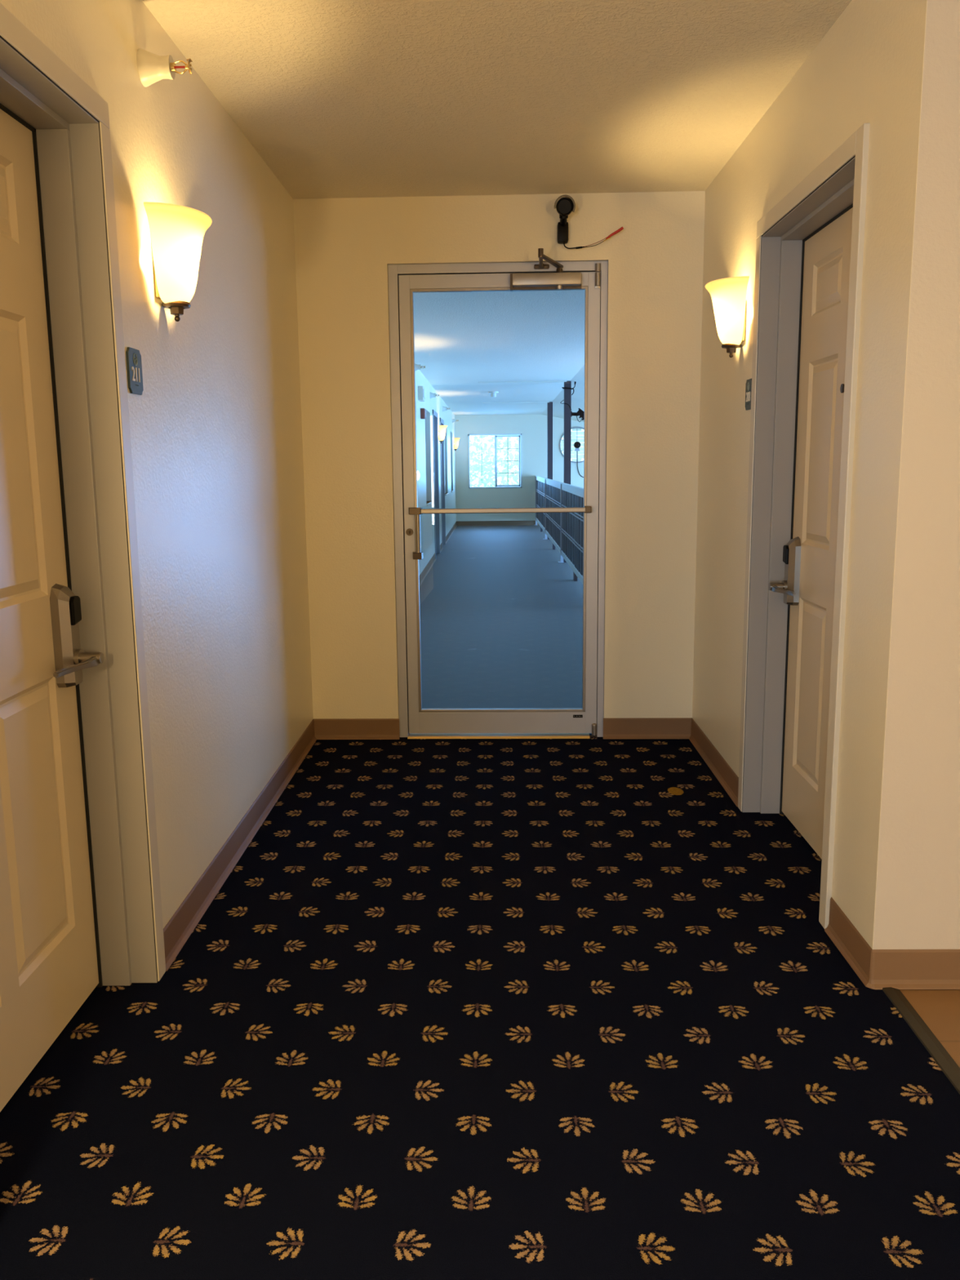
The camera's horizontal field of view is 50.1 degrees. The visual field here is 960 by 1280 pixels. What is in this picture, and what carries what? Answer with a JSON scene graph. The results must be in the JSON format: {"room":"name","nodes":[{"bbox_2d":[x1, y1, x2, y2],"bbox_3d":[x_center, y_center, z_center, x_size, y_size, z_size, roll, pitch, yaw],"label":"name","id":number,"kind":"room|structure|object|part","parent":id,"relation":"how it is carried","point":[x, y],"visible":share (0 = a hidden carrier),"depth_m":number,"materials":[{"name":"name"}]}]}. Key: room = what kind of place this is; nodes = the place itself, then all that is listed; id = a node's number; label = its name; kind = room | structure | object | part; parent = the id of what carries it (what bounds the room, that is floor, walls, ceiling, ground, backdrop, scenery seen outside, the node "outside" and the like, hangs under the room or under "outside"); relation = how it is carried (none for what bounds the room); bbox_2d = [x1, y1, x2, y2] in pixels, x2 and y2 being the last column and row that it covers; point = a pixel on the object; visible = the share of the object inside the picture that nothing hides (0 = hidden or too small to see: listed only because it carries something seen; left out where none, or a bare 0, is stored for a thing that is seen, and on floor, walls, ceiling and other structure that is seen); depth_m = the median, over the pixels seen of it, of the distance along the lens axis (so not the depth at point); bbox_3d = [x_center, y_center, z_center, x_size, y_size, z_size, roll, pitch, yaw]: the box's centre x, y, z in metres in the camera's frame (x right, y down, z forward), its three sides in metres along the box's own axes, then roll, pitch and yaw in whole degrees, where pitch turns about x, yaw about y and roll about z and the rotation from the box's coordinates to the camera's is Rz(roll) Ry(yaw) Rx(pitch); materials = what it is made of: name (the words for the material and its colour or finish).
{"room":"hotel corridor","nodes":[
{"label":"hotel corridor","id":0,"kind":"room"},
{"bbox_2d":[0,0,313,928],"bbox_3d":[-0.979,-0.232,1.800,0.260,2.440,5.998,0,10,1],"label":"wall","id":1,"kind":"structure","parent":0,"point":[215,424],"depth_m":3.11,"materials":[{"name":"beige paint"}]},
{"bbox_2d":[0,2,165,1111],"bbox_3d":[-0.924,-0.086,1.973,0.187,2.094,1.042,0,10,1],"label":"door","id":2,"kind":"structure","parent":1,"relation":"in","point":[81,912],"depth_m":2.31,"materials":[{"name":"grey paint"}]},
{"bbox_3d":[-0.949,-0.013,2.366,0.036,0.237,0.080,0,10,1],"label":"lock plate","id":3,"kind":"part","parent":2,"relation":"part of","materials":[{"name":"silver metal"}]},
{"bbox_3d":[-0.906,0.053,2.311,0.062,0.042,0.171,0,10,1],"label":"lever handle","id":4,"kind":"part","parent":2,"relation":"part of","materials":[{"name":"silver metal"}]},
{"bbox_2d":[125,346,143,395],"bbox_3d":[-0.837,-0.652,2.495,0.008,0.107,0.092,0,10,1],"label":"room sign","id":5,"kind":"object","parent":1,"relation":"attached to","point":[134,364],"visible":1,"depth_m":2.48,"materials":[{"name":"teal plastic"}]},
{"bbox_2d":[136,48,192,87],"bbox_3d":[-0.784,-1.436,2.576,0.124,0.085,0.085,0,10,1],"label":"sprinkler","id":6,"kind":"object","parent":1,"relation":"attached to","point":[153,68],"visible":1,"depth_m":2.56,"materials":[{"name":"white metal"}]},
{"bbox_3d":[-0.751,-1.436,2.576,0.027,0.005,0.005,0,10,1],"label":"red bulb","id":7,"kind":"part","parent":6,"relation":"part of","materials":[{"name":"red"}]},
{"bbox_2d":[143,201,212,321],"bbox_3d":[-0.772,-0.973,2.699,0.137,0.264,0.304,0,10,1],"label":"wall sconce","id":8,"kind":"object","parent":1,"relation":"attached to","point":[177,232],"visible":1,"depth_m":2.62,"materials":[{"name":"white glass"}]},
{"bbox_3d":[-0.811,-0.966,2.701,0.059,0.140,0.110,0,10,1],"label":"plate","id":9,"kind":"part","parent":8,"relation":"part of","materials":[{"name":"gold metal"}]},
{"bbox_2d":[163,719,316,971],"bbox_3d":[-0.803,0.617,3.778,0.016,0.098,2.283,0,10,1],"label":"baseboard","id":10,"kind":"structure","parent":1,"relation":"attached to","point":[180,927],"depth_m":3.33,"materials":[{"name":"brown plastic"}]},
{"bbox_2d":[414,369,456,574],"bbox_3d":[-0.749,-2.209,13.339,0.220,2.550,17.442,0,10,1],"label":"wall","id":11,"kind":"structure","parent":0,"point":[424,450],"depth_m":13.39,"materials":[{"name":"beige paint"}]},
{"bbox_2d":[414,363,425,370],"bbox_3d":[-0.624,-2.824,10.636,0.124,0.085,0.085,0,10,1],"label":"sprinkler","id":12,"kind":"object","parent":11,"relation":"attached to","point":[417,366],"visible":0.9,"depth_m":10.62,"materials":[{"name":"white metal"}]},
{"bbox_2d":[417,386,425,401],"bbox_3d":[-0.641,-2.719,11.355,0.066,0.150,0.280,0,10,1],"label":"emergency light","id":13,"kind":"object","parent":11,"relation":"attached to","point":[421,392],"visible":1,"depth_m":11.22,"materials":[{"name":"beige plastic"}]},
{"bbox_2d":[420,408,426,418],"bbox_3d":[-0.641,-2.556,11.606,0.056,0.115,0.120,0,10,1],"label":"fire alarm","id":14,"kind":"object","parent":11,"relation":"attached to","point":[423,411],"visible":1,"depth_m":11.55,"materials":[{"name":"red plastic"}]},
{"bbox_2d":[419,553,435,586],"bbox_3d":[-0.675,-0.375,9.578,0.016,0.098,9.192,0,10,1],"label":"baseboard","id":15,"kind":"structure","parent":11,"relation":"attached to","point":[432,561],"depth_m":12.35,"materials":[{"name":"brown plastic"}]},
{"bbox_2d":[426,501,433,506],"bbox_3d":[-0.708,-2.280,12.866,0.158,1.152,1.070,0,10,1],"label":"door handle","id":16,"kind":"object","parent":11,"relation":"in","point":[429,502],"depth_m":12.96,"materials":[{"name":"beige paint"}]},
{"bbox_2d":[430,391,439,398],"bbox_3d":[-0.585,-3.169,13.306,0.124,0.085,0.085,0,10,1],"label":"sprinkler","id":17,"kind":"object","parent":11,"relation":"attached to","point":[432,394],"visible":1,"depth_m":13.28,"materials":[{"name":"white metal"}]},
{"bbox_2d":[432,409,439,559],"bbox_3d":[-0.689,-2.188,14.490,0.162,2.020,1.090,0,10,1],"label":"door","id":18,"kind":"structure","parent":11,"relation":"in","point":[435,430],"depth_m":14.90,"materials":[{"name":"beige paint"}]},
{"bbox_2d":[440,542,443,552],"bbox_3d":[-0.589,-1.400,15.577,0.016,0.098,0.780,0,10,1],"label":"baseboard","id":19,"kind":"structure","parent":11,"relation":"attached to","point":[441,544],"depth_m":15.67,"materials":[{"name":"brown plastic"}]},
{"bbox_2d":[440,417,445,548],"bbox_3d":[-0.663,-2.486,16.310,0.162,1.995,1.020,0,10,1],"label":"door","id":20,"kind":"structure","parent":11,"relation":"in","point":[442,421],"depth_m":16.72,"materials":[{"name":"beige paint"}]},
{"bbox_2d":[438,425,447,444],"bbox_3d":[-0.546,-3.050,15.264,0.137,0.264,0.304,0,10,1],"label":"wall sconce","id":21,"kind":"object","parent":11,"relation":"attached to","point":[442,431],"visible":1,"depth_m":15.18,"materials":[{"name":"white glass"}]},
{"bbox_2d":[442,405,449,411],"bbox_3d":[-0.539,-3.718,16.519,0.124,0.085,0.085,0,10,1],"label":"sprinkler","id":22,"kind":"object","parent":11,"relation":"attached to","point":[444,408],"visible":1,"depth_m":16.50,"materials":[{"name":"beige plastic"}]},
{"bbox_2d":[445,521,457,543],"bbox_3d":[-0.533,-2.062,19.455,0.016,0.098,5.030,0,10,1],"label":"baseboard","id":23,"kind":"structure","parent":11,"relation":"attached to","point":[450,533],"depth_m":18.96,"materials":[{"name":"brown plastic"}]},
{"bbox_2d":[453,437,460,450],"bbox_3d":[-0.467,-3.954,20.790,0.137,0.264,0.304,0,10,1],"label":"wall sconce","id":24,"kind":"object","parent":11,"relation":"attached to","point":[455,442],"visible":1,"depth_m":20.71,"materials":[{"name":"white glass"}]},
{"bbox_2d":[0,524,959,1279],"bbox_3d":[1.080,0.015,8.220,7.300,0.250,28.230,0,10,1],"label":"floor","id":25,"kind":"structure","parent":0,"point":[453,1009],"depth_m":2.28,"materials":[{"name":"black carpet"}]},
{"bbox_2d":[546,401,552,539],"bbox_3d":[1.198,-2.885,17.589,0.088,2.312,0.090,0,10,1],"label":"wooden post","id":26,"kind":"object","parent":25,"relation":"on","point":[549,405],"visible":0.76,"depth_m":17.47,"materials":[{"name":"brown wood"}]},
{"bbox_2d":[535,475,583,583],"bbox_3d":[1.095,-1.889,15.540,0.080,1.040,12.800,0,10,1],"label":"railing","id":27,"kind":"object","parent":25,"relation":"on","point":[565,531],"visible":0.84,"depth_m":13.05,"materials":[{"name":"grey metal"}]},
{"bbox_3d":[1.194,-2.956,21.799,0.038,1.026,0.040,0,10,1],"label":"rail post","id":28,"kind":"part","parent":27,"relation":"part of","materials":[{"name":"grey metal"}]},
{"bbox_3d":[1.172,-2.221,19.791,0.028,0.062,4.164,0,10,1],"label":"rail","id":29,"kind":"part","parent":27,"relation":"part of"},
{"bbox_3d":[1.172,-2.640,19.719,0.025,0.786,4.161,0,10,1],"label":"slat panel","id":30,"kind":"part","parent":27,"relation":"part of","materials":[{"name":"black metal"}]},
{"bbox_3d":[1.134,-2.248,17.653,0.038,1.026,0.040,0,10,1],"label":"rail post","id":31,"kind":"part","parent":27,"relation":"part of","materials":[{"name":"grey metal"}]},
{"bbox_3d":[1.112,-1.509,15.624,0.028,0.062,4.207,0,10,1],"label":"rail","id":32,"kind":"part","parent":27,"relation":"part of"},
{"bbox_3d":[1.102,-2.397,15.473,0.039,0.016,4.207,0,10,1],"label":"cap rail","id":33,"kind":"part","parent":27,"relation":"part of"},
{"bbox_3d":[1.112,-1.928,15.553,0.025,0.786,4.204,0,10,1],"label":"slat panel","id":34,"kind":"part","parent":27,"relation":"part of","materials":[{"name":"black metal"}]},
{"bbox_3d":[1.074,-1.532,13.466,0.038,1.026,0.040,0,10,1],"label":"rail post","id":35,"kind":"part","parent":27,"relation":"part of","materials":[{"name":"grey metal"}]},
{"bbox_3d":[1.052,-0.794,11.438,0.028,0.062,4.203,0,10,1],"label":"rail","id":36,"kind":"part","parent":27,"relation":"part of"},
{"bbox_3d":[1.042,-1.682,11.287,0.039,0.016,4.203,0,10,1],"label":"cap rail","id":37,"kind":"part","parent":27,"relation":"part of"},
{"bbox_3d":[1.052,-1.213,11.367,0.025,0.786,4.200,0,10,1],"label":"slat panel","id":38,"kind":"part","parent":27,"relation":"part of","materials":[{"name":"black metal"}]},
{"bbox_2d":[563,381,571,562],"bbox_3d":[1.137,-2.176,13.400,0.088,2.324,0.090,0,10,1],"label":"wooden post","id":39,"kind":"object","parent":25,"relation":"on","point":[567,393],"visible":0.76,"depth_m":13.27,"materials":[{"name":"brown wood"}]},
{"bbox_2d":[560,381,576,409],"bbox_3d":[1.134,-3.147,13.233,0.208,0.378,0.125,0,10,1],"label":"cable","id":40,"kind":"object","parent":39,"relation":"attached to","point":[563,388],"visible":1,"depth_m":13.16,"materials":[{"name":"black plastic"}]},
{"bbox_2d":[571,408,584,422],"bbox_3d":[1.311,-2.901,13.274,0.274,0.184,0.100,0,10,1],"label":"spotlight","id":41,"kind":"object","parent":39,"relation":"attached to","point":[580,412],"visible":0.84,"depth_m":13.23,"materials":[{"name":"black plastic"}]},
{"bbox_3d":[1.224,-2.919,13.272,0.101,0.070,0.060,0,10,1],"label":"mounting arm","id":42,"kind":"part","parent":41,"relation":"part of","materials":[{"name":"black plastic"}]},
{"bbox_2d":[882,986,959,1094],"bbox_3d":[0.952,1.561,-1.586,0.042,0.005,8.374,0,10,1],"label":"strip","id":43,"kind":"object","parent":25,"relation":"on","point":[938,1052],"visible":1,"depth_m":2.31,"materials":[{"name":"brown wood"}]},
{"bbox_2d":[142,0,852,199],"bbox_3d":[0.378,-1.092,-0.853,6.200,0.120,10.898,0,10,1],"label":"ceiling","id":44,"kind":"structure","parent":0,"point":[339,99],"depth_m":3.16,"materials":[{"name":"beige paint"}]},
{"bbox_2d":[293,191,705,719],"bbox_3d":[0.095,-0.772,4.750,2.250,2.490,0.150,0,10,2],"label":"wall","id":45,"kind":"structure","parent":0,"point":[344,248],"depth_m":4.63,"materials":[{"name":"beige paint"}]},
{"bbox_2d":[313,718,399,739],"bbox_3d":[-0.594,0.424,4.892,0.421,0.098,0.016,0,10,2],"label":"baseboard","id":46,"kind":"structure","parent":45,"relation":"attached to","point":[332,728],"depth_m":4.89,"materials":[{"name":"brown plastic"}]},
{"bbox_2d":[387,248,608,738],"bbox_3d":[0.086,-0.588,4.634,0.974,2.166,0.374,0,10,2],"label":"door","id":47,"kind":"structure","parent":45,"relation":"in","point":[415,722],"depth_m":4.71,"materials":[{"name":"metal"}]},
{"bbox_3d":[-0.283,-0.483,4.703,0.021,0.188,0.021,0,10,2],"label":"pull handle","id":48,"kind":"part","parent":47,"relation":"part of","materials":[{"name":"metal"}]},
{"bbox_3d":[0.084,-1.599,4.578,0.794,0.059,0.040,0,10,2],"label":"rail","id":49,"kind":"part","parent":47,"relation":"part of","materials":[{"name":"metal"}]},
{"bbox_3d":[0.105,0.392,4.918,0.794,0.103,0.040,0,10,2],"label":"rail","id":50,"kind":"part","parent":47,"relation":"part of","materials":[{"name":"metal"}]},
{"bbox_3d":[0.291,-1.580,4.535,0.316,0.069,0.037,0,10,2],"label":"closer plate","id":51,"kind":"part","parent":47,"relation":"part of","materials":[{"name":"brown metal"}]},
{"bbox_3d":[0.299,-1.608,4.399,0.034,0.040,0.278,4,11,24],"label":"closer arm","id":52,"kind":"part","parent":47,"relation":"part of","materials":[{"name":"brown metal"}]},
{"bbox_3d":[0.465,0.362,4.880,0.045,0.014,0.004,0,10,2],"label":"label plate","id":53,"kind":"part","parent":47,"relation":"part of","materials":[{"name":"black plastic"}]},
{"bbox_2d":[554,194,623,248],"bbox_3d":[0.467,-1.798,4.410,0.304,0.214,0.152,0,10,1],"label":"security camera","id":54,"kind":"object","parent":45,"relation":"attached to","point":[564,206],"visible":1,"depth_m":4.41,"materials":[{"name":"black plastic"}]},
{"bbox_3d":[0.359,-1.808,4.421,0.037,0.054,0.073,0,10,1],"label":"swivel arm","id":55,"kind":"part","parent":54,"relation":"part of","materials":[{"name":"black plastic"}]},
{"bbox_2d":[603,717,692,738],"bbox_3d":[0.795,0.417,4.846,0.428,0.098,0.016,0,10,2],"label":"baseboard","id":56,"kind":"structure","parent":45,"relation":"attached to","point":[654,727],"depth_m":4.85,"materials":[{"name":"brown plastic"}]},
{"bbox_2d":[413,289,585,422],"bbox_3d":[2.033,-3.032,13.164,5.700,0.872,17.432,0,10,1],"label":"ceiling","id":57,"kind":"structure","parent":0,"point":[463,340],"depth_m":9.51,"materials":[{"name":"beige paint"}]},
{"bbox_2d":[488,391,498,397],"bbox_3d":[0.196,-3.563,14.912,0.150,0.076,0.150,0,10,1],"label":"smoke detector","id":58,"kind":"object","parent":57,"relation":"attached to","point":[493,393],"visible":1,"depth_m":14.88,"materials":[{"name":"beige plastic"}]},
{"bbox_2d":[482,401,549,403],"bbox_3d":[0.606,-4.021,17.363,1.130,0.032,0.030,0,10,1],"label":"ceiling beam","id":59,"kind":"structure","parent":57,"relation":"attached to","point":[517,402],"depth_m":17.35,"materials":[{"name":"beige paint"}]},
{"bbox_2d":[478,380,566,382],"bbox_3d":[0.546,-3.317,13.173,1.130,0.032,0.030,0,10,1],"label":"ceiling beam","id":60,"kind":"structure","parent":57,"relation":"attached to","point":[563,380],"depth_m":13.16,"materials":[{"name":"beige paint"}]},
{"bbox_2d":[454,414,583,520],"bbox_3d":[2.180,-2.128,22.038,5.900,5.700,0.160,0,10,1],"label":"wall","id":61,"kind":"structure","parent":0,"point":[532,428],"depth_m":21.70,"materials":[{"name":"beige paint"}]},
{"bbox_2d":[467,433,522,488],"bbox_3d":[0.321,-3.784,21.745,1.130,1.127,0.112,0,10,1],"label":"window","id":62,"kind":"structure","parent":61,"relation":"in","point":[520,486],"depth_m":21.73,"materials":[{"name":"white plastic"}]},
{"bbox_3d":[0.590,-3.785,21.737,0.532,1.067,0.040,0,10,1],"label":"sliding sash","id":63,"kind":"part","parent":62,"relation":"part of","materials":[{"name":"clear glass"}]},
{"bbox_2d":[456,520,538,525],"bbox_3d":[0.420,-2.492,21.912,1.851,0.098,0.016,0,10,1],"label":"baseboard","id":64,"kind":"structure","parent":61,"relation":"attached to","point":[458,522],"depth_m":21.91,"materials":[{"name":"brown plastic"}]},
{"bbox_2d":[559,426,583,477],"bbox_3d":[2.044,-3.955,21.659,0.748,1.053,0.255,0,10,1],"label":"wall fan","id":65,"kind":"object","parent":61,"relation":"attached to","point":[575,441],"visible":0.67,"depth_m":21.69,"materials":[{"name":"grey metal"}]},
{"bbox_3d":[2.042,-4.097,21.589,0.136,0.136,0.165,0,10,1],"label":"motor","id":66,"kind":"part","parent":65,"relation":"part of","materials":[{"name":"black plastic"}]},
{"bbox_3d":[2.143,-3.705,21.656,0.207,0.559,0.052,0,10,1],"label":"power cord","id":67,"kind":"part","parent":65,"relation":"part of","materials":[{"name":"black plastic"}]},
{"bbox_2d":[692,0,927,949],"bbox_3d":[1.101,-0.548,3.521,0.260,2.440,2.400,0,10,1],"label":"wall","id":68,"kind":"structure","parent":0,"point":[868,68],"depth_m":2.65,"materials":[{"name":"beige paint"}]},
{"bbox_2d":[688,718,738,806],"bbox_3d":[0.984,0.498,4.359,0.016,0.098,0.988,0,10,1],"label":"baseboard","id":69,"kind":"structure","parent":68,"relation":"attached to","point":[725,775],"depth_m":4.29,"materials":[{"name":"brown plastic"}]},
{"bbox_2d":[705,275,749,357],"bbox_3d":[0.901,-1.179,3.798,0.137,0.264,0.304,0,10,1],"label":"wall sconce","id":70,"kind":"object","parent":68,"relation":"attached to","point":[728,295],"visible":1,"depth_m":3.72,"materials":[{"name":"white glass"}]},
{"bbox_3d":[0.941,-1.172,3.799,0.059,0.140,0.110,0,10,1],"label":"plate","id":71,"kind":"part","parent":70,"relation":"part of","materials":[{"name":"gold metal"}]},
{"bbox_2d":[745,378,751,410],"bbox_3d":[0.967,-0.882,3.694,0.008,0.107,0.092,0,10,1],"label":"room sign","id":72,"kind":"object","parent":68,"relation":"attached to","point":[748,382],"visible":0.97,"depth_m":3.69,"materials":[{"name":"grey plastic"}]},
{"bbox_2d":[737,123,870,928],"bbox_3d":[1.047,-0.315,3.188,0.187,2.094,1.040,0,10,1],"label":"door","id":73,"kind":"structure","parent":68,"relation":"in","point":[810,245],"depth_m":3.47,"materials":[{"name":"grey paint"}]},
{"bbox_3d":[1.042,-0.176,3.526,0.062,0.042,0.171,0,10,1],"label":"lever handle","id":74,"kind":"part","parent":73,"relation":"part of","materials":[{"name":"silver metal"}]},
{"bbox_3d":[1.085,-0.242,3.579,0.036,0.237,0.080,0,10,1],"label":"lock plate","id":75,"kind":"part","parent":73,"relation":"part of","materials":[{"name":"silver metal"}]},
{"bbox_2d":[872,0,959,949],"bbox_3d":[2.195,-0.367,2.394,2.480,2.440,0.150,0,10,1],"label":"wall","id":76,"kind":"structure","parent":0,"point":[917,903],"depth_m":2.37,"materials":[{"name":"beige paint"}]},
{"bbox_2d":[824,897,959,989],"bbox_3d":[2.200,0.775,2.663,2.496,0.098,0.326,0,10,1],"label":"baseboard","id":77,"kind":"structure","parent":76,"relation":"attached to","point":[877,969],"depth_m":2.53,"materials":[{"name":"brown plastic"}]},
{"bbox_2d":[899,989,959,1067],"bbox_3d":[2.178,1.611,-1.583,2.422,0.118,8.398,0,10,1],"label":"floor tile","id":78,"kind":"structure","parent":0,"point":[940,1009],"depth_m":2.42,"materials":[{"name":"brown tile"}]},
{"label":"outside","id":79,"kind":"structure","parent":0,"visible":0},
{"bbox_3d":[0.648,-2.610,42.492,28.000,0.200,39.400,0,10,1],"label":"ground","id":80,"kind":"structure","parent":79,"visible":0},
{"bbox_2d":[469,435,519,487],"bbox_3d":[-0.323,-3.072,27.373,3.085,5.833,2.235,0,10,1],"label":"leafy tree","id":81,"kind":"object","parent":80,"relation":"on","point":[483,462],"visible":0.2,"depth_m":26.95,"materials":[{"name":"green plant"}]},
{"bbox_2d":[487,435,582,486],"bbox_3d":[1.724,-3.851,31.255,3.031,6.018,2.118,0,10,1],"label":"leafy tree","id":82,"kind":"object","parent":80,"relation":"on","point":[517,438],"visible":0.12,"depth_m":30.87,"materials":[{"name":"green plant"}]}
]}

